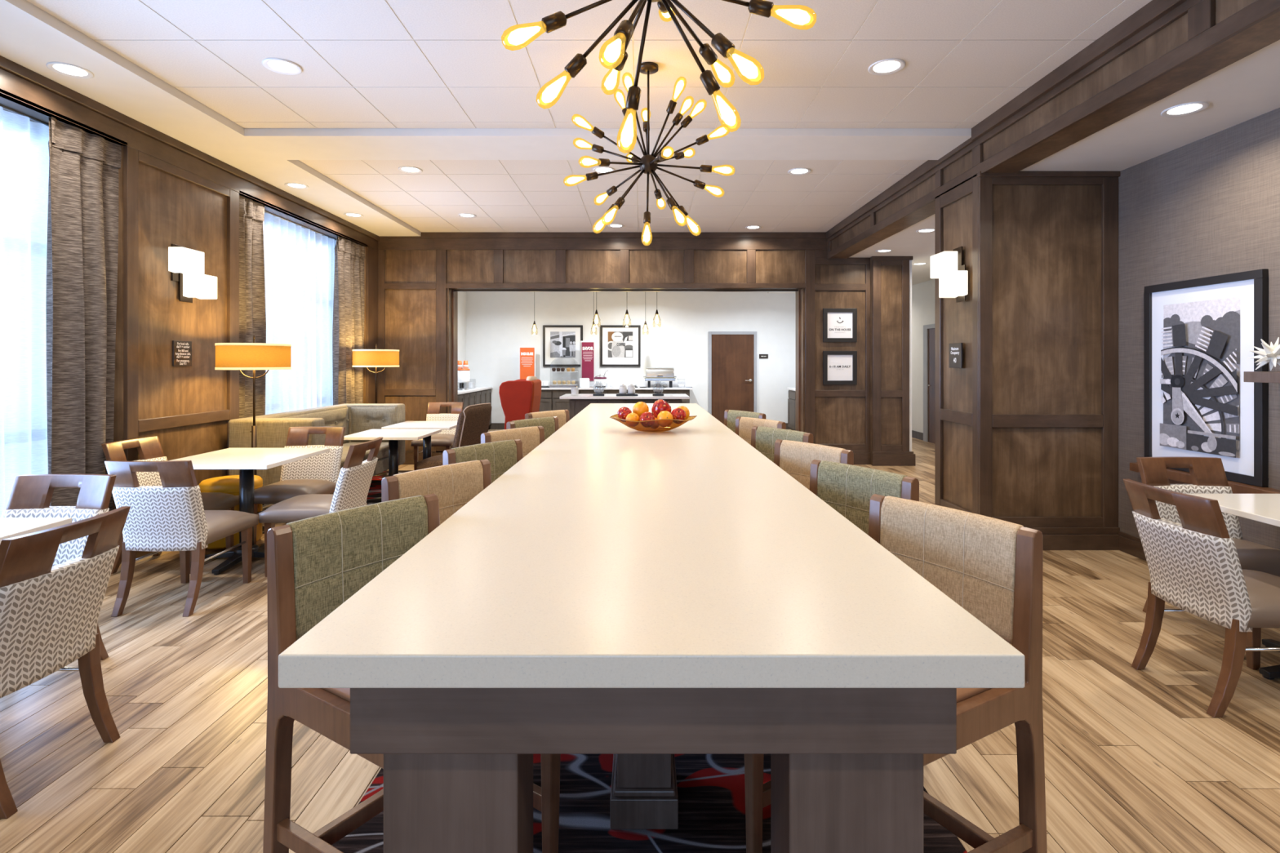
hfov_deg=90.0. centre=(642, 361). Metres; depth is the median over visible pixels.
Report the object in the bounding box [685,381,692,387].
napkin holder
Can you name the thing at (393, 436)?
pedestal table
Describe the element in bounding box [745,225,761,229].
recessed light
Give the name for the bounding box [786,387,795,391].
countertop
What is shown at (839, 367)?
notice
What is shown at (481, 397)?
base cabinet
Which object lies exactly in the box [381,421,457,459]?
pedestal table
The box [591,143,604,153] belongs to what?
socket
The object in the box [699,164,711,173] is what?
socket
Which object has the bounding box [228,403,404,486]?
sofa
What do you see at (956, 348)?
sign
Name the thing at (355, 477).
dining chair
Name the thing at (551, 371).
tray
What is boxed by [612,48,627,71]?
socket
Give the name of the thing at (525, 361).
print
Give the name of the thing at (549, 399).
base cabinet
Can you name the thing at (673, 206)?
socket
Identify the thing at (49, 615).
dining chair
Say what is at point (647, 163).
chandelier
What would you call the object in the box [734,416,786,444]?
bar stool
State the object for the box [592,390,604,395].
glass vessel
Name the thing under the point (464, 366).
cup
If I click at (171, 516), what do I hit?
dining chair
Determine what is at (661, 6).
socket
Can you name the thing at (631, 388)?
jar
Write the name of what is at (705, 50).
socket
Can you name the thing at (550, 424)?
bar stool
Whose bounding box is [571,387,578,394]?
glass mug
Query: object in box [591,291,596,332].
pendant lamp
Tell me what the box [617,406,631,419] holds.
apple
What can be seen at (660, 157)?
socket
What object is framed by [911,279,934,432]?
wall
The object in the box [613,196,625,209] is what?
socket
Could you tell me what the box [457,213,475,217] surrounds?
recessed light
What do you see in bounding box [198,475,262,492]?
cushion
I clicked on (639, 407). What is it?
orange
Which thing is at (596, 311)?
pendant lamp
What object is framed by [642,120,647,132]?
socket
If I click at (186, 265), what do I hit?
wall sconce
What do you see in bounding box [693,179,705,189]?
socket
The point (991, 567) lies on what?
bar stool
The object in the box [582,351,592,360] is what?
print
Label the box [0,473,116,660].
dining chair
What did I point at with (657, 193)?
socket
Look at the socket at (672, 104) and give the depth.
3.69 m
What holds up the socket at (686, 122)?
attached to the chandelier at (647, 163)
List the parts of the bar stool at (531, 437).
frame, frame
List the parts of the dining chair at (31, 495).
backrest, rail, leg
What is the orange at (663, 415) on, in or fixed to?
in the fruit bowl
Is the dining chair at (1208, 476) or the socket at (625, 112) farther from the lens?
the socket at (625, 112)
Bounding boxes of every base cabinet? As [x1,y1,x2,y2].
[457,388,491,425]
[538,389,689,417]
[569,399,681,419]
[787,390,795,431]
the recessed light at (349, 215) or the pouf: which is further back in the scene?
the recessed light at (349, 215)
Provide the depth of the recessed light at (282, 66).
3.84 m
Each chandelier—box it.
[507,0,810,147]
[566,62,732,242]
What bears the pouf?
on the floor
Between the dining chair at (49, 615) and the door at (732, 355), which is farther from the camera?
the door at (732, 355)
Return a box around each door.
[708,331,756,424]
[923,324,934,443]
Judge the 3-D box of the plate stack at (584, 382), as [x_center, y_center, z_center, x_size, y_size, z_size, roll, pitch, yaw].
[-1.165,0.425,12.910,0.210,0.190,0.210,0,0,0]
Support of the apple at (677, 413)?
in the fruit bowl
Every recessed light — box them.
[46,62,93,79]
[262,57,302,75]
[284,182,308,189]
[343,213,363,217]
[398,165,422,173]
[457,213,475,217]
[592,166,614,173]
[608,223,624,227]
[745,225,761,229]
[787,168,811,175]
[867,57,905,75]
[875,248,893,253]
[911,262,927,265]
[915,228,934,233]
[1160,101,1208,117]
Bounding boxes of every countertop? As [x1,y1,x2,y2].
[457,386,493,394]
[541,386,693,389]
[559,394,689,399]
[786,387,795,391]
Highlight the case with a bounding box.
[549,355,578,387]
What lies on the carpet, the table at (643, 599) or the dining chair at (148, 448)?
the table at (643, 599)
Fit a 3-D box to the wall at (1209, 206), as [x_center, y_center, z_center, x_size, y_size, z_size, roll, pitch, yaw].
[3.660,-0.065,0.620,0.150,2.950,8.440,0,0,0]
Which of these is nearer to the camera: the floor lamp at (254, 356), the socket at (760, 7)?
the socket at (760, 7)
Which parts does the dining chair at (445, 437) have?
leg, seat, backrest, rail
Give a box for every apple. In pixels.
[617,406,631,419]
[639,411,654,421]
[651,399,671,417]
[671,408,686,420]
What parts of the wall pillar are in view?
rail, rail, rail, rail, rail, rail, crown, baseboard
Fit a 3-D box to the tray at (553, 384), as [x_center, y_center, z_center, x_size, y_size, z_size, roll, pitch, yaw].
[-1.580,0.462,13.000,0.510,0.012,0.320,0,0,0]
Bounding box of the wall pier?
[870,256,915,466]
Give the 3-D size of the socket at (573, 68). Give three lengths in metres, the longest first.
0.072 x 0.043 x 0.043 m
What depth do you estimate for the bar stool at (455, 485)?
2.62 m
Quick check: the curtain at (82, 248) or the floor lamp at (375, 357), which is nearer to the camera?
the curtain at (82, 248)
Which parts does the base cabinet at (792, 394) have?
drawer, door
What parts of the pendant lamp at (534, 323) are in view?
cord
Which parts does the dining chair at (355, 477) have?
leg, seat, backrest, rail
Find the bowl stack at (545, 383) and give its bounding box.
[543,381,549,386]
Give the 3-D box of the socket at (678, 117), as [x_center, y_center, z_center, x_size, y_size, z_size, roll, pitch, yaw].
[0.215,-1.477,3.897,0.043,0.072,0.043,34,-10,-15]
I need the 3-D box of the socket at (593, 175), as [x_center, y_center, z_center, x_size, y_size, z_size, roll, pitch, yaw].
[-0.299,-1.107,3.817,0.072,0.043,0.043,-13,1,-4]
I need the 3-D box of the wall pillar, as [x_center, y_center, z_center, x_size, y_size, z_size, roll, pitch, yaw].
[3.125,-0.010,5.165,1.220,2.840,0.770,0,0,0]
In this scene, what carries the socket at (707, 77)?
attached to the chandelier at (613, 53)
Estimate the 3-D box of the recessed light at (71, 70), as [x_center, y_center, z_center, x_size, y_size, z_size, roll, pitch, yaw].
[-3.370,-1.716,3.770,0.210,0.008,0.210,0,0,0]
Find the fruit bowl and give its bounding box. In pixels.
[609,413,697,431]
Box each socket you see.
[541,10,567,33]
[564,53,586,77]
[585,171,598,181]
[591,126,604,138]
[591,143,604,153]
[597,158,610,166]
[605,204,617,213]
[606,185,617,195]
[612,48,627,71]
[613,19,633,44]
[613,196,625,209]
[622,107,630,119]
[625,85,641,111]
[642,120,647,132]
[643,211,650,224]
[653,188,662,199]
[657,0,667,13]
[657,151,666,160]
[666,99,676,114]
[666,197,677,209]
[671,112,683,125]
[674,151,684,159]
[676,205,688,217]
[680,115,692,128]
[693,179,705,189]
[695,134,708,145]
[698,43,717,64]
[699,69,719,95]
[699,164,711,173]
[711,32,735,57]
[747,0,773,17]
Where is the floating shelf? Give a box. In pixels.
[1243,371,1279,382]
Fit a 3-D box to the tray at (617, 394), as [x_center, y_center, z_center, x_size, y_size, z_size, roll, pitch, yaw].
[-0.230,0.505,9.810,0.330,0.030,0.220,0,0,0]
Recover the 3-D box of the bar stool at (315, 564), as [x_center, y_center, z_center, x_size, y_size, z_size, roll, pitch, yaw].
[-0.605,0.916,1.734,0.608,0.974,0.521,0,0,33]
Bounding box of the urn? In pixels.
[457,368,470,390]
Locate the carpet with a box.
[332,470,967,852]
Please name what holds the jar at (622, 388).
on the tray at (617, 394)
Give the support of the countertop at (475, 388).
on the base cabinet at (481, 397)
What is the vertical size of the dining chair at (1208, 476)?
0.865 m
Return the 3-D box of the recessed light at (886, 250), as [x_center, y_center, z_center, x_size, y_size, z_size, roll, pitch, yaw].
[3.120,-1.426,8.240,0.210,0.008,0.210,0,0,0]
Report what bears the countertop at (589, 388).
on the base cabinet at (549, 399)
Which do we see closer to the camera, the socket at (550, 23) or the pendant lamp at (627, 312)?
the socket at (550, 23)
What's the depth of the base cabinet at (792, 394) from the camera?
12.49 m
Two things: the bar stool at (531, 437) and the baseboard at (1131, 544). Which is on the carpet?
the bar stool at (531, 437)
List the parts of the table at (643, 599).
leg, post, leg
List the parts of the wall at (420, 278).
rail, rail, panel, panel, panel, baseboard, panel, panel, panel, rail, crown, rail, panel, panel, panel, panel, panel, panel, rail, rail, rail, rail, baseboard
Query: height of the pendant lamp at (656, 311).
1.069 m
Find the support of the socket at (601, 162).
attached to the chandelier at (647, 163)
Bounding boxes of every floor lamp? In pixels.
[214,334,291,533]
[351,343,399,476]
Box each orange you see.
[626,413,639,421]
[632,401,648,417]
[657,410,673,419]
[677,405,689,420]
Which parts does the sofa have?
arm, arm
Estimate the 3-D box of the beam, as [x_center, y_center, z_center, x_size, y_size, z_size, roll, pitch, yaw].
[2.652,-1.650,2.600,0.295,0.480,12.400,0,0,0]
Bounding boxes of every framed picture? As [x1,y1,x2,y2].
[542,324,582,366]
[600,324,640,366]
[1143,268,1268,487]
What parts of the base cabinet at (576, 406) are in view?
door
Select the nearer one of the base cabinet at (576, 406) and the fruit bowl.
the fruit bowl
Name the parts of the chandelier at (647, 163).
arm, arm, arm, arm, arm, arm, arm, arm, arm, arm, arm, down rod, arm, arm, arm, arm, arm, arm, arm, arm, arm, arm, arm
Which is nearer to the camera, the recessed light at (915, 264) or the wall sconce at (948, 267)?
the wall sconce at (948, 267)
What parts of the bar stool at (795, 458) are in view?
frame, frame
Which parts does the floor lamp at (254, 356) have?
lamp shade, cradle arm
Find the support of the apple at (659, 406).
in the fruit bowl
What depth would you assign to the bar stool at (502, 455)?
3.38 m
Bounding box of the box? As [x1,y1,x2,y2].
[468,382,474,387]
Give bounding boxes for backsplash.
[542,382,685,386]
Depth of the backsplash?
13.34 m
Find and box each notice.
[822,308,857,342]
[822,351,857,384]
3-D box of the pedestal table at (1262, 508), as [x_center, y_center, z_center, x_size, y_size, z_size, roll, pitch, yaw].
[3.095,1.040,2.850,0.810,0.740,0.800,0,0,0]
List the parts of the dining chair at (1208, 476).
leg, rail, backrest, seat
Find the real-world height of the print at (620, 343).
0.540 m
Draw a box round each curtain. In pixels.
[0,104,48,517]
[45,116,121,511]
[239,195,266,505]
[262,210,337,414]
[332,235,364,404]
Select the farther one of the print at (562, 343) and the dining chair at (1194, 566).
the print at (562, 343)
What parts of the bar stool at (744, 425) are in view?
frame, frame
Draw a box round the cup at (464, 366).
[462,364,468,368]
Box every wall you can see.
[0,55,466,559]
[377,231,870,464]
[466,291,795,422]
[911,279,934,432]
[1118,107,1279,549]
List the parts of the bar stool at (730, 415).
frame, frame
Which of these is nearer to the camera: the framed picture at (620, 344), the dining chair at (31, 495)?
the dining chair at (31, 495)
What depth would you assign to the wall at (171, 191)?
4.96 m
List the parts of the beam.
crown, crown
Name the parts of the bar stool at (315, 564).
frame, seat, foot rail, frame, leg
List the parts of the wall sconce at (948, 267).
lamp shade, lamp shade, plate, plate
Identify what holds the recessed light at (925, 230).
in the ceiling at (1247, 88)
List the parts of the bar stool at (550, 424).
frame, frame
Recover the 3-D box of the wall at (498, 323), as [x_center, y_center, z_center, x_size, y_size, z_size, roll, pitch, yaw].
[-0.210,-0.140,13.435,7.780,3.100,0.150,0,0,0]
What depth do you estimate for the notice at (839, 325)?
8.78 m
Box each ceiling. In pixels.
[0,0,1151,235]
[767,40,1279,293]
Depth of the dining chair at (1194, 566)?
2.63 m
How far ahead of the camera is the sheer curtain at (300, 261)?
7.08 m
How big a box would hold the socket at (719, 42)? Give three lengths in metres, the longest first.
0.072 x 0.043 x 0.043 m
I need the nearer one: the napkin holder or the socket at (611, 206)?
the socket at (611, 206)
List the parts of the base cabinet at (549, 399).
door, drawer, door, drawer, drawer, drawer, drawer, drawer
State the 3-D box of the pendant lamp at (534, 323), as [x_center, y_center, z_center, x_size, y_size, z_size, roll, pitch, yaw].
[-2.140,-1.075,12.700,0.132,1.069,0.132,0,0,0]
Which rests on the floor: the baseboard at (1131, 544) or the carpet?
the carpet
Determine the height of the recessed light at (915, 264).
0.008 m
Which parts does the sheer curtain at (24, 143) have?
curtain rod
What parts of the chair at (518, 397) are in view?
backrest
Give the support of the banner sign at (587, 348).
on the countertop at (589, 388)
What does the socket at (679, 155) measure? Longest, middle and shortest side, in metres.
0.072 x 0.043 x 0.043 m
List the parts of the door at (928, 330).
frame, frame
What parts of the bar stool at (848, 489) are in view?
frame, frame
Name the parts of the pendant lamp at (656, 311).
bulb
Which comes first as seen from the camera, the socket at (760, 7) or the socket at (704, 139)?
the socket at (760, 7)
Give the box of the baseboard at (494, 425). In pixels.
[488,422,791,429]
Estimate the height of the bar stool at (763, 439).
0.974 m
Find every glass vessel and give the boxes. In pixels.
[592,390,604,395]
[652,390,663,395]
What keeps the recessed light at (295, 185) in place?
in the ceiling at (440, 88)
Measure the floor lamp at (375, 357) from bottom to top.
1.635 m
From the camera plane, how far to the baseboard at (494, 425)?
13.34 m
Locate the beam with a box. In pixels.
[826,0,1279,258]
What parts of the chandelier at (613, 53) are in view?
arm, arm, arm, arm, arm, arm, arm, arm, arm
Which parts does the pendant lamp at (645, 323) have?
cord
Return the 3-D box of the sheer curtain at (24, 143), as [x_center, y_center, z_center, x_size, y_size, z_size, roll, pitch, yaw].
[-3.800,-0.222,3.060,0.108,2.604,2.800,0,0,0]
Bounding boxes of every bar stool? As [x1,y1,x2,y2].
[262,493,560,852]
[381,459,491,524]
[442,439,523,483]
[480,426,544,457]
[506,416,559,439]
[524,409,569,428]
[724,409,765,432]
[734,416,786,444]
[744,493,1047,852]
[751,426,813,462]
[773,439,853,489]
[808,459,919,535]
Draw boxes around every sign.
[172,340,191,366]
[519,346,535,379]
[580,341,595,386]
[759,354,768,358]
[949,342,962,368]
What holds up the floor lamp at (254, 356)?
on the floor
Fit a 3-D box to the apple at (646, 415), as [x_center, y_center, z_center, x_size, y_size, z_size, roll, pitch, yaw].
[0.037,0.407,4.486,0.108,0.111,0.112,0,0,27]
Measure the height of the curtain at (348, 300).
2.897 m
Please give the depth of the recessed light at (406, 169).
5.90 m
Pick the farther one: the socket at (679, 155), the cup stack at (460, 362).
the cup stack at (460, 362)
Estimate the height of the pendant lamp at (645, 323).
1.069 m
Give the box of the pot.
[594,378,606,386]
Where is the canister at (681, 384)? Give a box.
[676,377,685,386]
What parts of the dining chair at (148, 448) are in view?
leg, rail, backrest, leg, seat, leg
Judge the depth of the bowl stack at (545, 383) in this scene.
12.88 m
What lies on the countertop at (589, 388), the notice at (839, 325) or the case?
the case
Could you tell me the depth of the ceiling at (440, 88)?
4.16 m
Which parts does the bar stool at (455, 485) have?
frame, frame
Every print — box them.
[520,356,533,366]
[550,331,575,357]
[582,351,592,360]
[608,331,632,357]
[1160,297,1239,457]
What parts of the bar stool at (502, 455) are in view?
frame, frame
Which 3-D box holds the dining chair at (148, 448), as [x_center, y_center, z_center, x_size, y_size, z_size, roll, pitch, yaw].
[-3.279,0.978,4.460,0.663,0.865,0.494,0,0,0]
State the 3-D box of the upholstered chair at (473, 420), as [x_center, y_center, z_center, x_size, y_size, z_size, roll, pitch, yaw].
[-1.829,0.908,6.401,0.554,0.988,0.612,0,0,18]
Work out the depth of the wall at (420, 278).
8.80 m
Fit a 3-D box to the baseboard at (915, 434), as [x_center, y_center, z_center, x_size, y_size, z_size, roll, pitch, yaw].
[5.040,1.345,14.700,0.020,0.130,6.600,0,0,0]
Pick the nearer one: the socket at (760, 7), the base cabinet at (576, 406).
the socket at (760, 7)
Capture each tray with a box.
[551,371,577,372]
[551,383,577,385]
[616,393,638,395]
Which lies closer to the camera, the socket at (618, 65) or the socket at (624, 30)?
the socket at (624, 30)
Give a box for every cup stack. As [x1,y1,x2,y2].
[457,360,462,368]
[462,360,468,368]
[631,379,637,387]
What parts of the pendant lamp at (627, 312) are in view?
bulb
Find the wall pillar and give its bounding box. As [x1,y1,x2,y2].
[934,170,1120,550]
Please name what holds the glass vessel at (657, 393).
on the countertop at (565, 396)
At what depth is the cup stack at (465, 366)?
11.82 m
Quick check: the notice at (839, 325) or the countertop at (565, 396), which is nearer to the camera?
the notice at (839, 325)
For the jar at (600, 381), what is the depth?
12.83 m
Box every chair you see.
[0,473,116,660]
[0,506,130,818]
[101,435,239,573]
[104,460,257,617]
[253,426,345,544]
[258,436,382,577]
[410,402,463,470]
[417,403,491,470]
[498,376,541,429]
[1123,479,1279,717]
[1136,457,1279,613]
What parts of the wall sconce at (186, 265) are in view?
plate, lamp shade, plate, lamp shade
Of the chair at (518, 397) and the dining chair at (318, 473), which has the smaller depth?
the dining chair at (318, 473)
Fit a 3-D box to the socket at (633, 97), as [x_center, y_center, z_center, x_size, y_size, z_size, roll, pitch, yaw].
[-0.028,-0.858,2.080,0.043,0.072,0.043,0,18,-35]
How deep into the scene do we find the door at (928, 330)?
11.20 m
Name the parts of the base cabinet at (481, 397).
door, door, door, door, door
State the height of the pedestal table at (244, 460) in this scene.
0.740 m
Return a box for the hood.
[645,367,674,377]
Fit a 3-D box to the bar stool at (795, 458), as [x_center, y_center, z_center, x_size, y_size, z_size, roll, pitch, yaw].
[0.662,0.916,3.200,0.608,0.974,0.521,0,0,-30]
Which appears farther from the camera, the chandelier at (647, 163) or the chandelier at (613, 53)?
the chandelier at (647, 163)
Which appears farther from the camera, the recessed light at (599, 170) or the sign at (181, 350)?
the recessed light at (599, 170)
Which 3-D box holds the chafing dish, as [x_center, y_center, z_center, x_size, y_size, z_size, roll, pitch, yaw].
[0.360,0.315,12.984,0.676,0.410,0.432,0,0,0]
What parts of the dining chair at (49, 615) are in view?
leg, backrest, rail, rod, leg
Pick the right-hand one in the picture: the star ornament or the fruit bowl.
the star ornament
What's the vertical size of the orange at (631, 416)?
0.098 m
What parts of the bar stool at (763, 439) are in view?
frame, frame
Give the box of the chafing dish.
[643,367,676,387]
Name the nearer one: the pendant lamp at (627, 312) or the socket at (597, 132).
the socket at (597, 132)
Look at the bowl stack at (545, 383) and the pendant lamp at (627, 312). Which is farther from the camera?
the bowl stack at (545, 383)
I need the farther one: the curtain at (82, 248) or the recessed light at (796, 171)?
the recessed light at (796, 171)
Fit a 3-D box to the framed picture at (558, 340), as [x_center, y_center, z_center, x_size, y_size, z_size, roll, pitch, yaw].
[-1.655,-0.330,13.343,0.834,0.864,0.030,0,0,0]
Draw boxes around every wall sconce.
[168,244,217,302]
[930,246,968,302]
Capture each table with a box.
[0,517,71,543]
[168,448,329,574]
[278,403,1024,852]
[343,429,441,503]
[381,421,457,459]
[1186,493,1279,679]
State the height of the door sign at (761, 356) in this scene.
0.090 m
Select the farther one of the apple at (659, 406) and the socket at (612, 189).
the apple at (659, 406)
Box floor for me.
[0,429,1279,852]
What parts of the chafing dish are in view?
leg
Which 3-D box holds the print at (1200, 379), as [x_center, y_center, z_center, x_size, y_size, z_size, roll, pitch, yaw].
[3.549,0.093,4.090,0.028,0.960,0.560,0,0,0]
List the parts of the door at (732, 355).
frame, frame, frame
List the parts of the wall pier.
rail, rail, rail, crown, baseboard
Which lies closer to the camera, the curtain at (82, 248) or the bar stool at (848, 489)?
the bar stool at (848, 489)
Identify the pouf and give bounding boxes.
[198,475,262,549]
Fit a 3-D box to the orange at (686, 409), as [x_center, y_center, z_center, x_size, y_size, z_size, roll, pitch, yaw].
[0.293,0.380,4.695,0.110,0.112,0.111,0,0,15]
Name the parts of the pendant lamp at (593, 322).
cord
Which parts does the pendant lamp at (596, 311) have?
bulb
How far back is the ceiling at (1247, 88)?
3.92 m
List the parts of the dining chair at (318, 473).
leg, seat, backrest, rail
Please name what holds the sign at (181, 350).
attached to the wall at (171, 191)
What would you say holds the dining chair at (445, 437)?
on the carpet
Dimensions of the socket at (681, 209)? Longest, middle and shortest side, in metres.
0.072 x 0.043 x 0.043 m
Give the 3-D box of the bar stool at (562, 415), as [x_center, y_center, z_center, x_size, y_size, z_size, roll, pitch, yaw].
[-0.605,0.916,5.404,0.608,0.974,0.521,0,0,34]
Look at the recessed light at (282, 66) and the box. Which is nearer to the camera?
the recessed light at (282, 66)
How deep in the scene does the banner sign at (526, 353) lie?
13.11 m
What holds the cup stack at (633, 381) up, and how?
on the countertop at (589, 388)
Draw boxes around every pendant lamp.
[531,291,537,332]
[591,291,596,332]
[592,291,599,324]
[622,309,631,324]
[642,291,648,332]
[653,291,660,324]
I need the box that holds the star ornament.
[1247,337,1279,370]
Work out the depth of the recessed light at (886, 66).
3.84 m
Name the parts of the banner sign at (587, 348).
panel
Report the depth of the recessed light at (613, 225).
8.34 m
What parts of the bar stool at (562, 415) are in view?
frame, frame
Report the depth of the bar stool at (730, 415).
5.63 m
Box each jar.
[594,369,608,387]
[618,383,626,393]
[627,383,635,393]
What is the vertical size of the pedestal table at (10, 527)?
0.740 m
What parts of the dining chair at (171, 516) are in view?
leg, rod, rail, backrest, leg, leg, rod, seat, leg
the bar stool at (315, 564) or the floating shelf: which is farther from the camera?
the floating shelf
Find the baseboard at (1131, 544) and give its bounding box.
[1118,531,1146,560]
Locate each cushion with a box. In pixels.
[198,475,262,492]
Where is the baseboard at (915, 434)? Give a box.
[911,430,923,440]
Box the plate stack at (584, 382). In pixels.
[579,377,589,387]
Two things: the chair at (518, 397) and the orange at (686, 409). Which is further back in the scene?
the chair at (518, 397)
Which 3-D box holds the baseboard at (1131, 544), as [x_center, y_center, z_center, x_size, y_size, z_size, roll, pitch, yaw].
[3.574,1.340,0.620,0.022,0.140,8.440,0,0,0]
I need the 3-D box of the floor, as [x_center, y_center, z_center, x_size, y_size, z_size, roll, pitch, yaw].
[1.000,1.470,8.100,10.400,0.120,23.800,0,0,0]
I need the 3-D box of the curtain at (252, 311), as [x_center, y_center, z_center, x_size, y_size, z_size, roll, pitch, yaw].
[-3.686,-0.069,5.991,0.137,2.897,0.442,0,0,0]
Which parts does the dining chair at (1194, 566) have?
leg, rod, rail, backrest, leg, leg, seat, rod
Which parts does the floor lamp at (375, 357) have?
lamp shade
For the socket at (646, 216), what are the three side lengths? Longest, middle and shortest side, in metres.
0.072 x 0.043 x 0.043 m
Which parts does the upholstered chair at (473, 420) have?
seat, backrest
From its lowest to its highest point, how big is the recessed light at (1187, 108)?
0.008 m
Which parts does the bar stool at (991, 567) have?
leg, frame, foot rail, seat, frame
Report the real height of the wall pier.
2.840 m
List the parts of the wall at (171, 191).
baseboard, panel, panel, rail, rail, rail, crown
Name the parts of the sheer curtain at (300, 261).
curtain rod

